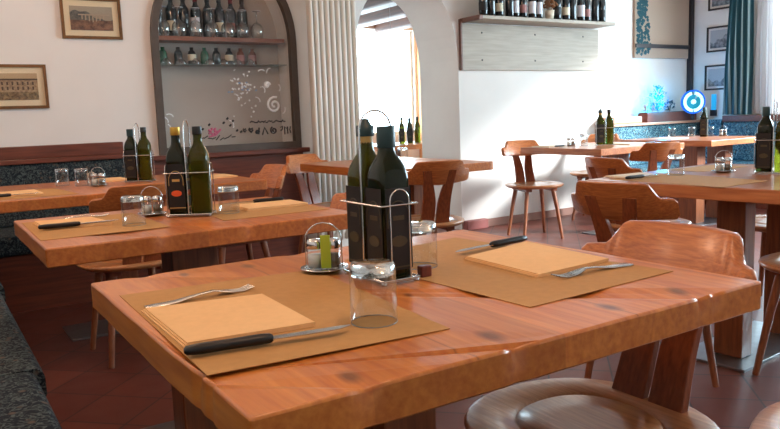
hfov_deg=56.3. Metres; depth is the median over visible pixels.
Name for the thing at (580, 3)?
wine bottle
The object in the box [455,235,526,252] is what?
table knife
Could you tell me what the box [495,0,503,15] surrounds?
wine bottle
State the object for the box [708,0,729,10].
framed picture
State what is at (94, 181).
shaker
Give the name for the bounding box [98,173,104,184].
shaker
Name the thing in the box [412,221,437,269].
water glass
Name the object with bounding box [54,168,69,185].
water glass
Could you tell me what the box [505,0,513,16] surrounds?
wine bottle
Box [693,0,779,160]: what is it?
wall
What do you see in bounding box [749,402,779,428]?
dining chair
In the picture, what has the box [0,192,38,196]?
table knife
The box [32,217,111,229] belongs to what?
paper napkin
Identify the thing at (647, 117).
planter box
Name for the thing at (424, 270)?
wooden block
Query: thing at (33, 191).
paper napkin
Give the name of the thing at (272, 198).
table knife
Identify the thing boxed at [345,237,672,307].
placemat
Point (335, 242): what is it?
shaker
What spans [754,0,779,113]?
sheer curtain
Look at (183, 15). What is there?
wine bottle
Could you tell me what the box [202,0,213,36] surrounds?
wine bottle
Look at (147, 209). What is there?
shaker
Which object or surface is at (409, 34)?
window
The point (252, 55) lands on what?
bottle
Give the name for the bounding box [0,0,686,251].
wall
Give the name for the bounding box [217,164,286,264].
dining chair
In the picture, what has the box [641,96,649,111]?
plant
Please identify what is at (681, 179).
placemat
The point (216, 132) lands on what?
flower
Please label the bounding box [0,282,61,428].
bench
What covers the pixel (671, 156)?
water glass
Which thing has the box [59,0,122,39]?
framed picture
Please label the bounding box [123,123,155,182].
rack
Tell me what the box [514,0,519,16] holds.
wine bottle
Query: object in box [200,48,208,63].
bottle
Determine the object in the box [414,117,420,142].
oil bottle
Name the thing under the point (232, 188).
water glass
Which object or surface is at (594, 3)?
wine bottle
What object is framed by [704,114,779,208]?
window bench
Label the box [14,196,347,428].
dining table
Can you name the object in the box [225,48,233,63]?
bottle
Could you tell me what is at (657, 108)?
plant
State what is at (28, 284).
bench
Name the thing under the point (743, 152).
cushion
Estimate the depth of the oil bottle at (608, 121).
5.90 m
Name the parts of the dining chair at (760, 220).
seat, leg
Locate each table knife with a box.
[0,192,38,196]
[38,219,118,228]
[183,324,349,355]
[226,197,283,203]
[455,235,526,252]
[625,174,657,178]
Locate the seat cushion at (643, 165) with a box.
[630,159,706,171]
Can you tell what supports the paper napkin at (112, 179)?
on the dining table at (82, 331)
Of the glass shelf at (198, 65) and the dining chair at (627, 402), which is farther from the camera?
the glass shelf at (198, 65)
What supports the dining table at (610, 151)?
on the floor
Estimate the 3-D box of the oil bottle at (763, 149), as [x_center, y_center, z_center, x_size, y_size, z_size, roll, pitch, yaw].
[1.584,-0.317,3.077,0.066,0.274,0.066,4,10,37]
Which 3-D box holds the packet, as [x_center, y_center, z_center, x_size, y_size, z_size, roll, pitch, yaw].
[-0.125,0.072,1.413,0.019,0.066,0.006,-2,8,-1]
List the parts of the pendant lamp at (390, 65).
frame, sign panel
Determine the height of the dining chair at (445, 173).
0.805 m
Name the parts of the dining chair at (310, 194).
leg, backrest, seat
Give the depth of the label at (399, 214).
1.29 m
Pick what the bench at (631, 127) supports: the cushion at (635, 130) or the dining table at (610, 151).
the cushion at (635, 130)
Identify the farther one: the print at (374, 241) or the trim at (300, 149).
the trim at (300, 149)
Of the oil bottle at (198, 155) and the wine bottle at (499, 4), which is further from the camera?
the wine bottle at (499, 4)
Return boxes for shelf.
[159,35,283,44]
[161,64,285,66]
[458,14,614,70]
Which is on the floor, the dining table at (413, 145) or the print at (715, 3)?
the dining table at (413, 145)
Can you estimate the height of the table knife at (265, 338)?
0.015 m
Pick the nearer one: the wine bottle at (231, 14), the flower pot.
the wine bottle at (231, 14)
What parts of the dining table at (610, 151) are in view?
plate, leg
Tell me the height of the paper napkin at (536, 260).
0.008 m
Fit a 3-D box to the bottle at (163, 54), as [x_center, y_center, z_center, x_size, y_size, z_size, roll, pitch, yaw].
[-1.622,-1.134,5.207,0.060,0.126,0.059,-7,9,-32]
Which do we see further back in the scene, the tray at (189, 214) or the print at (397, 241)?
the tray at (189, 214)
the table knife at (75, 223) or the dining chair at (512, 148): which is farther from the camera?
the dining chair at (512, 148)
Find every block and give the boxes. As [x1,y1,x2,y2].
[417,264,431,277]
[464,218,487,229]
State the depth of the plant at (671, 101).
7.90 m
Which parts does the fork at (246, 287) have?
handle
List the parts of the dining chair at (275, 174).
leg, leg, leg, backrest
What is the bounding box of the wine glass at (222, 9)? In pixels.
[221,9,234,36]
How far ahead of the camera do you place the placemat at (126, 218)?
2.16 m
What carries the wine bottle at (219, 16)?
on the niche shelf at (162, 39)
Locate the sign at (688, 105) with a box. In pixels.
[681,90,705,119]
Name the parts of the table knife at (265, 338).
black handle, blade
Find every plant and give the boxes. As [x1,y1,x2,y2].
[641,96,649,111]
[649,85,668,110]
[664,100,674,110]
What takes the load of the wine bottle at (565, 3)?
on the shelf at (485, 46)
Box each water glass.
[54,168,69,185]
[74,168,88,185]
[120,195,145,225]
[217,185,239,213]
[349,259,397,327]
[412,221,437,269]
[668,154,684,174]
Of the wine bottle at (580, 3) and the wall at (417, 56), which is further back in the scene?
the wall at (417, 56)
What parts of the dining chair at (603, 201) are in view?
leg, backrest, leg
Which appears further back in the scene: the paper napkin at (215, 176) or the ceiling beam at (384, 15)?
the ceiling beam at (384, 15)
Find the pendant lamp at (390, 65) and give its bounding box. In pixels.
[383,6,399,72]
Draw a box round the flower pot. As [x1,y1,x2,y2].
[543,0,557,18]
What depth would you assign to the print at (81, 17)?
4.77 m
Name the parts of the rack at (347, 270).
handle, rail, rail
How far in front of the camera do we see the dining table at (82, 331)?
3.67 m
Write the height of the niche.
1.390 m
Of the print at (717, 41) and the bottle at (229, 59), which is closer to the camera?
the bottle at (229, 59)
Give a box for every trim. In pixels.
[152,147,309,160]
[153,152,307,273]
[686,0,694,99]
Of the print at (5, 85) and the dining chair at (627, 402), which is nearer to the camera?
the dining chair at (627, 402)
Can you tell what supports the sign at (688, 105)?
on the bench at (631, 127)
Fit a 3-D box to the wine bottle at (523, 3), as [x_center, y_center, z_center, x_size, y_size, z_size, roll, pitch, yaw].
[1.194,-1.919,6.559,0.076,0.311,0.076,-3,8,-8]
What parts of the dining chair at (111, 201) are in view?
leg, leg, seat, backrest, leg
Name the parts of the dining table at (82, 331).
plate, leg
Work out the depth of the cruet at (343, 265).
1.43 m
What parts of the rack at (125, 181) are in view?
handle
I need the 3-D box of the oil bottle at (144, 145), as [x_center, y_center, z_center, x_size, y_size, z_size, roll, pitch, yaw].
[-1.301,-0.322,3.871,0.062,0.282,0.062,-2,8,0]
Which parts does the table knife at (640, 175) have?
black handle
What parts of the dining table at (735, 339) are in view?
leg, plate, leg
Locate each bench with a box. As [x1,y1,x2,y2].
[0,142,156,313]
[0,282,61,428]
[602,116,723,203]
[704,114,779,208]
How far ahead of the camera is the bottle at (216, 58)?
5.40 m
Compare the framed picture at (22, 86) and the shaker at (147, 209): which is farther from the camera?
the framed picture at (22, 86)
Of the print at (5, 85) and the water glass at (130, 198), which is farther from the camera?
the print at (5, 85)
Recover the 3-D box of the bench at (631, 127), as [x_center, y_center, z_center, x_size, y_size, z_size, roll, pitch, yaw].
[2.919,-0.574,7.748,1.510,0.955,0.454,-7,9,-32]
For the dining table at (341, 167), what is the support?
on the floor
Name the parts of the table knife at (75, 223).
black handle, blade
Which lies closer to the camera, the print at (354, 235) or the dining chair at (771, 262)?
the print at (354, 235)
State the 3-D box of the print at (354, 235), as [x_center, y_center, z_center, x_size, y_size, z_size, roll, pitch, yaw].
[-0.067,0.041,1.368,0.001,0.020,0.034,-7,9,-32]
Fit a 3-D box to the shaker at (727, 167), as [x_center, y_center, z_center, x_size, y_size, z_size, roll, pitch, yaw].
[1.487,-0.222,3.210,0.033,0.062,0.033,-7,9,-32]
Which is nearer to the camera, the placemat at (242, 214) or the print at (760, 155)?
the placemat at (242, 214)
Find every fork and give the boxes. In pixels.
[63,213,108,218]
[144,284,254,307]
[551,263,633,277]
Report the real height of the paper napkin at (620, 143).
0.010 m
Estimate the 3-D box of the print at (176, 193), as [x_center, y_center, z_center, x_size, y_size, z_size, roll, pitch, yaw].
[-0.687,-0.068,2.346,0.034,0.019,0.001,-2,8,0]
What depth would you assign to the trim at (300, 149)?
5.40 m
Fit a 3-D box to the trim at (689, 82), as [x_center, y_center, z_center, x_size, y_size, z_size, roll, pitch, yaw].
[3.357,-1.953,8.143,0.050,1.750,0.050,-7,9,-32]
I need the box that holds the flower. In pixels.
[208,127,220,137]
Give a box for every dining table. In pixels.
[0,173,266,341]
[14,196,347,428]
[91,229,760,428]
[300,157,492,235]
[373,141,421,156]
[521,142,683,235]
[587,163,779,372]
[620,136,755,225]
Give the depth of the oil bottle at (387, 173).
1.29 m
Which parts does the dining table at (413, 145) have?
leg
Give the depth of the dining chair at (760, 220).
3.88 m
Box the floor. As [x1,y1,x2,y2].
[12,204,779,428]
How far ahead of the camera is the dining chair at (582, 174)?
7.05 m
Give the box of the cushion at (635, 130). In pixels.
[602,122,699,165]
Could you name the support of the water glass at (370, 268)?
on the placemat at (327, 301)
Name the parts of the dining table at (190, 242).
plate, leg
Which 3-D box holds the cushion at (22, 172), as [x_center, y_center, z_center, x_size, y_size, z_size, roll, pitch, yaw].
[-2.392,-0.117,4.563,1.500,0.385,0.095,-7,9,-32]
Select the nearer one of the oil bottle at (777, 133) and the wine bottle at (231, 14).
the oil bottle at (777, 133)
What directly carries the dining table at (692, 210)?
on the floor
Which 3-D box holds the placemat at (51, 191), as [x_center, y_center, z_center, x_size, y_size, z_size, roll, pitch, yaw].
[-1.691,-0.097,3.413,0.360,0.001,0.450,-7,9,-32]
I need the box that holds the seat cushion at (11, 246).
[0,228,32,257]
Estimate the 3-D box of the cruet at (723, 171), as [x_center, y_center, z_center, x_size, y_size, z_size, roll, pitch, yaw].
[1.469,-0.235,3.211,0.094,0.097,0.094,-1,8,7]
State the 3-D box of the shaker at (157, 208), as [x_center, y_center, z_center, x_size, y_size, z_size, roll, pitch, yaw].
[-0.774,-0.033,2.424,0.033,0.062,0.033,-7,9,-32]
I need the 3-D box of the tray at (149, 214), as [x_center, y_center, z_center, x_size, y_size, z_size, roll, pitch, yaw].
[-0.790,-0.002,2.428,0.094,0.008,0.094,-2,8,-1]
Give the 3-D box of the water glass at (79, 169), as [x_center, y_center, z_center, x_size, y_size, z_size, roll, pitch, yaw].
[-1.591,-0.193,3.761,0.070,0.090,0.070,4,10,36]
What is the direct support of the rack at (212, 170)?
on the dining table at (190, 242)
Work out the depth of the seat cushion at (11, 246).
4.15 m
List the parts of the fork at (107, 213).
handle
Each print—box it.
[0,73,36,78]
[0,80,37,91]
[69,5,112,30]
[171,190,181,196]
[347,198,360,224]
[350,231,358,241]
[366,201,380,228]
[369,236,379,246]
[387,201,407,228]
[392,236,407,246]
[708,68,724,81]
[708,78,723,86]
[710,29,726,43]
[710,34,726,48]
[712,0,729,6]
[759,154,767,157]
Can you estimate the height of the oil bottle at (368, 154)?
0.289 m
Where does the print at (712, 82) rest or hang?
attached to the framed picture at (714, 74)
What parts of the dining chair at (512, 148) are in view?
leg, backrest, leg, seat, leg, leg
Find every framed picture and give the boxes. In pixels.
[0,64,49,108]
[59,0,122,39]
[704,64,724,90]
[706,25,727,52]
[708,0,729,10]
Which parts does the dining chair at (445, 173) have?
seat, backrest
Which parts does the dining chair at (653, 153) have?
backrest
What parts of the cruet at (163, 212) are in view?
handle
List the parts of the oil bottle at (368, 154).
gold panel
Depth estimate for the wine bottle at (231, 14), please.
5.44 m
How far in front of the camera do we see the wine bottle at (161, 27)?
5.16 m
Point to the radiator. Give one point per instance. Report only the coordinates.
(331, 24)
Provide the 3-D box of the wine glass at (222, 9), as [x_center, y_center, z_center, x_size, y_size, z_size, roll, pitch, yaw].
[-1.191,-1.398,5.342,0.100,0.202,0.100,-7,9,-32]
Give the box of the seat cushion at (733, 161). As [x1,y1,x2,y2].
[705,160,753,163]
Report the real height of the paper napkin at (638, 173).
0.008 m
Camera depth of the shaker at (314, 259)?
1.42 m
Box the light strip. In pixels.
[710,94,716,115]
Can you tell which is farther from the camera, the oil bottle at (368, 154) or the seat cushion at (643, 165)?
the seat cushion at (643, 165)
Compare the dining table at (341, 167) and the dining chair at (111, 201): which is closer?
the dining chair at (111, 201)
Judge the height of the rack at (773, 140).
0.312 m
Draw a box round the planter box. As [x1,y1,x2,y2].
[638,111,695,122]
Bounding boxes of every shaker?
[91,173,97,184]
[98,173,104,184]
[141,196,151,213]
[152,195,162,212]
[306,238,320,268]
[330,237,340,267]
[715,157,723,170]
[724,157,731,170]
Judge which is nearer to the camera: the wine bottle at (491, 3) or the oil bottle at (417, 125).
the wine bottle at (491, 3)
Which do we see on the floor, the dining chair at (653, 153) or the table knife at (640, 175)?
the dining chair at (653, 153)
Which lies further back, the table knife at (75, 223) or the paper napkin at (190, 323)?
the table knife at (75, 223)
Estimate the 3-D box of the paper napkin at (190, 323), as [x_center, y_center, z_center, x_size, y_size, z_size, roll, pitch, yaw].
[-0.252,0.154,1.113,0.195,0.009,0.258,-7,9,-32]
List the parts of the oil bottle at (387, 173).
gold panel, gold panel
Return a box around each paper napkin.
[0,189,42,196]
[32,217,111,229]
[98,177,126,181]
[141,294,314,347]
[211,174,237,178]
[230,199,307,210]
[464,241,607,277]
[532,145,565,147]
[604,172,658,178]
[613,142,644,144]
[649,137,688,138]
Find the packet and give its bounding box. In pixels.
[320,235,330,268]
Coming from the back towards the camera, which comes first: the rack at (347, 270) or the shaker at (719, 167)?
the shaker at (719, 167)
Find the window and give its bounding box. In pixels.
[374,31,414,135]
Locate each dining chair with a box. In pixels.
[76,182,167,368]
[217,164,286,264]
[285,153,333,253]
[330,192,346,210]
[407,160,468,236]
[464,220,756,428]
[501,140,563,238]
[570,134,622,219]
[571,180,718,387]
[585,157,691,230]
[629,142,682,197]
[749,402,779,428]
[752,252,779,375]
[755,156,774,295]
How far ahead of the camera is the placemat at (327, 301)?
1.10 m
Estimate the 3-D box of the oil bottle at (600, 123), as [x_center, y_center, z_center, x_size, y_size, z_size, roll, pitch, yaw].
[1.708,-0.713,5.927,0.064,0.289,0.066,-2,8,0]
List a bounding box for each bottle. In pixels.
[123,129,139,180]
[137,127,153,180]
[158,8,163,35]
[160,47,167,63]
[165,0,177,35]
[165,127,191,214]
[174,47,182,63]
[178,0,189,35]
[187,47,196,63]
[188,126,212,213]
[190,0,202,36]
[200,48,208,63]
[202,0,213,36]
[212,48,220,63]
[214,0,225,36]
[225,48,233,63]
[226,0,236,37]
[236,48,244,63]
[237,0,248,37]
[248,49,256,63]
[346,118,375,263]
[365,126,412,280]
[399,117,404,143]
[406,118,412,142]
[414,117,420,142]
[479,0,487,14]
[487,0,494,15]
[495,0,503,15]
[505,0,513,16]
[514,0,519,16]
[519,0,526,16]
[528,0,536,17]
[536,0,542,17]
[553,0,560,18]
[562,0,569,19]
[570,0,575,19]
[577,0,584,20]
[585,0,590,20]
[591,0,598,20]
[595,109,604,144]
[599,0,605,21]
[605,109,612,143]
[700,107,707,136]
[755,106,774,171]
[774,120,779,171]
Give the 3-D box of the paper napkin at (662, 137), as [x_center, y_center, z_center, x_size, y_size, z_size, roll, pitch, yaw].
[2.568,-0.704,6.723,0.250,0.010,0.250,-7,9,-32]
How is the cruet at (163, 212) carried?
on the dining table at (190, 242)
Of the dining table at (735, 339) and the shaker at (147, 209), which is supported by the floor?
the dining table at (735, 339)
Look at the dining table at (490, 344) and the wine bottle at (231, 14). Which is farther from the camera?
the wine bottle at (231, 14)
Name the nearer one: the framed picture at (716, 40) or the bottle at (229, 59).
the bottle at (229, 59)
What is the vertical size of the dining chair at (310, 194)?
0.805 m
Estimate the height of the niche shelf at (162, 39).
0.030 m
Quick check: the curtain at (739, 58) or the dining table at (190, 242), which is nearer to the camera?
the dining table at (190, 242)
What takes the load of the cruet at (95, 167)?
on the dining table at (82, 331)
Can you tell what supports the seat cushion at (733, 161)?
on the window bench at (737, 125)
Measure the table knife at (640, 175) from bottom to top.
0.015 m
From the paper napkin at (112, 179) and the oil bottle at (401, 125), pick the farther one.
the oil bottle at (401, 125)
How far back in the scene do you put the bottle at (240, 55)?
5.50 m
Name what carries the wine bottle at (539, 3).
on the shelf at (485, 46)
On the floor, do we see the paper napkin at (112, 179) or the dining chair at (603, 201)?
the dining chair at (603, 201)
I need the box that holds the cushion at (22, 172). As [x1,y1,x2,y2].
[0,158,125,227]
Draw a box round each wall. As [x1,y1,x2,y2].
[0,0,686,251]
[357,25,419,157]
[416,43,421,157]
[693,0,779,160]
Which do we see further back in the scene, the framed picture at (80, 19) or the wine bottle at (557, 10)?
the wine bottle at (557, 10)
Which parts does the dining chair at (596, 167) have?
backrest, seat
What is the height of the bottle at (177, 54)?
0.126 m
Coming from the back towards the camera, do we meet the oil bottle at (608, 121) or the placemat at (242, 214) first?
the oil bottle at (608, 121)
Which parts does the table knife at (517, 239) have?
blade, black handle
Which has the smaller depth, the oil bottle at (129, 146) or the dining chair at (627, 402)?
the dining chair at (627, 402)
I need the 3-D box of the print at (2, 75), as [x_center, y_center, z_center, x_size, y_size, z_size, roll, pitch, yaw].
[-2.357,-0.800,4.563,0.279,0.165,0.002,-7,9,-32]
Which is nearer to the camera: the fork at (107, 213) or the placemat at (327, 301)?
the placemat at (327, 301)
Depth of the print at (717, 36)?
7.90 m
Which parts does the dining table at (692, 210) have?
leg, plate, leg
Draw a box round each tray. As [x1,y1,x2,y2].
[138,211,166,216]
[169,211,214,216]
[301,262,347,273]
[345,270,418,284]
[712,169,734,172]
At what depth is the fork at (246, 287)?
1.24 m
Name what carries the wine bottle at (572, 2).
on the shelf at (485, 46)
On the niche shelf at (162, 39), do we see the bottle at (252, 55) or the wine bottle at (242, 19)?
the wine bottle at (242, 19)
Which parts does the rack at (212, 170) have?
handle, rail, rail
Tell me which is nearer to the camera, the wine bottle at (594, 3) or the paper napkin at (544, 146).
the paper napkin at (544, 146)
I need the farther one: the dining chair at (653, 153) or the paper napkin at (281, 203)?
the dining chair at (653, 153)
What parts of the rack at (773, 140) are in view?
rail, handle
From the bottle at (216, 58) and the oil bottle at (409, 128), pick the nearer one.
the bottle at (216, 58)
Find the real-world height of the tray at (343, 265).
0.008 m
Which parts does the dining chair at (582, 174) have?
leg, seat, backrest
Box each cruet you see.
[90,167,107,186]
[138,186,166,216]
[301,222,347,273]
[712,150,734,172]
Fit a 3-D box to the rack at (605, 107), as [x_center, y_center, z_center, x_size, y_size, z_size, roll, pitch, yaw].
[1.745,-0.719,5.927,0.147,0.312,0.082,-2,8,0]
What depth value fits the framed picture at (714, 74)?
7.98 m
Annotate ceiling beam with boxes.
[357,5,406,28]
[361,0,396,14]
[375,17,411,32]
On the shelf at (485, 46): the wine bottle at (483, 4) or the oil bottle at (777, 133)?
the wine bottle at (483, 4)
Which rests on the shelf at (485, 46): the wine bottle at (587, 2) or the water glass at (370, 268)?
the wine bottle at (587, 2)
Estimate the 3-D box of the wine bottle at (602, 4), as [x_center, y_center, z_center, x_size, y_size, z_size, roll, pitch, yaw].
[2.060,-2.023,7.097,0.076,0.311,0.076,-3,8,-8]
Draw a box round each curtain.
[723,0,753,114]
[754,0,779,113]
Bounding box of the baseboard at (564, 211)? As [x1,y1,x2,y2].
[462,207,579,228]
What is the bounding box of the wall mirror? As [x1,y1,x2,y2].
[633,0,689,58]
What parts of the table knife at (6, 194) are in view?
black handle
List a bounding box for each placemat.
[0,188,78,199]
[22,213,169,240]
[119,271,449,375]
[212,200,327,220]
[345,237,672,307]
[610,173,764,187]
[671,165,747,171]
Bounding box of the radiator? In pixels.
[305,0,359,249]
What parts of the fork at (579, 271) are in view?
handle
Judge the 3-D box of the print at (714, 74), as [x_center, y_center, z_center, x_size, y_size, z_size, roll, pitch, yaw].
[3.607,-1.491,7.907,0.002,0.190,0.340,-7,9,-32]
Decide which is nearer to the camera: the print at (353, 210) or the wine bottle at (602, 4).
the print at (353, 210)
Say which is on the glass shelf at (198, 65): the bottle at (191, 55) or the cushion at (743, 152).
the bottle at (191, 55)
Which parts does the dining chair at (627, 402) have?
seat, backrest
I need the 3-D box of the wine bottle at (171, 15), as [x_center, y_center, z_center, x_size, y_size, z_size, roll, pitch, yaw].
[-1.569,-1.423,5.228,0.076,0.311,0.076,-4,8,-13]
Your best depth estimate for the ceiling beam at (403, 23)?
11.08 m
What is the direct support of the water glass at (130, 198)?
on the placemat at (126, 218)
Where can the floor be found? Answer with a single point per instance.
(83, 392)
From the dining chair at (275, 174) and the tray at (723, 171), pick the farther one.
the dining chair at (275, 174)
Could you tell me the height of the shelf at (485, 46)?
0.447 m
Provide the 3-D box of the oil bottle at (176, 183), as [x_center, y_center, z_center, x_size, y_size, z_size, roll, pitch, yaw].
[-0.690,-0.142,2.369,0.066,0.282,0.066,-2,8,0]
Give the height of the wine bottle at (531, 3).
0.311 m
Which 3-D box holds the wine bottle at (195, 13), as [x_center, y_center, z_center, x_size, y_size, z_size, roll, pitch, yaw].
[-1.419,-1.442,5.324,0.076,0.311,0.076,-4,8,-13]
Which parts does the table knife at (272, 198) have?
black handle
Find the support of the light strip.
attached to the wall at (703, 18)
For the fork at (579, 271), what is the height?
0.010 m
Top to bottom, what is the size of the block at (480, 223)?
0.084 m
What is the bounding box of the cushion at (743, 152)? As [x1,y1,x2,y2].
[723,121,777,160]
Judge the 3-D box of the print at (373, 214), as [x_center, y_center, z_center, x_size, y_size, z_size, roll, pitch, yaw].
[-0.029,-0.001,1.303,0.002,0.048,0.048,-7,9,-32]
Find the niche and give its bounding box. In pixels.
[150,0,301,155]
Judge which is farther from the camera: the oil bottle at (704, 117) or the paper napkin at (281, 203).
the oil bottle at (704, 117)
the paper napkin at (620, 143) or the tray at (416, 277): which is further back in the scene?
the paper napkin at (620, 143)
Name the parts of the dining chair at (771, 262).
seat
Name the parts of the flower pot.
pot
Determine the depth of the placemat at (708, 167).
3.43 m
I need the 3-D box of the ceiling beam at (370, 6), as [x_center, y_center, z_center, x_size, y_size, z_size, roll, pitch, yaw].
[-0.224,-2.675,9.007,0.220,0.290,4.240,-7,9,-32]
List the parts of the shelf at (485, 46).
trim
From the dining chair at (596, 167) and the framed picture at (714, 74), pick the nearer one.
the dining chair at (596, 167)
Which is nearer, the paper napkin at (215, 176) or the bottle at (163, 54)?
the paper napkin at (215, 176)
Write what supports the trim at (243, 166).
attached to the wall at (98, 89)
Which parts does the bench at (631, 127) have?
return panel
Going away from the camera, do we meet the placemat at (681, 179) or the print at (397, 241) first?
the print at (397, 241)
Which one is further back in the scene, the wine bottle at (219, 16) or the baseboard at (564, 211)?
the baseboard at (564, 211)
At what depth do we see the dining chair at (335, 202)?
2.91 m
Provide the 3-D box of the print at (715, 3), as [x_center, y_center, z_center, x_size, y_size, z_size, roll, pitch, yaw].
[3.582,-2.316,7.785,0.002,0.147,0.315,-7,9,-32]
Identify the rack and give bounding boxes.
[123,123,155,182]
[163,120,216,217]
[340,109,419,286]
[594,107,614,145]
[753,99,779,173]
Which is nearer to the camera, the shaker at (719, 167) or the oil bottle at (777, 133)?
the oil bottle at (777, 133)

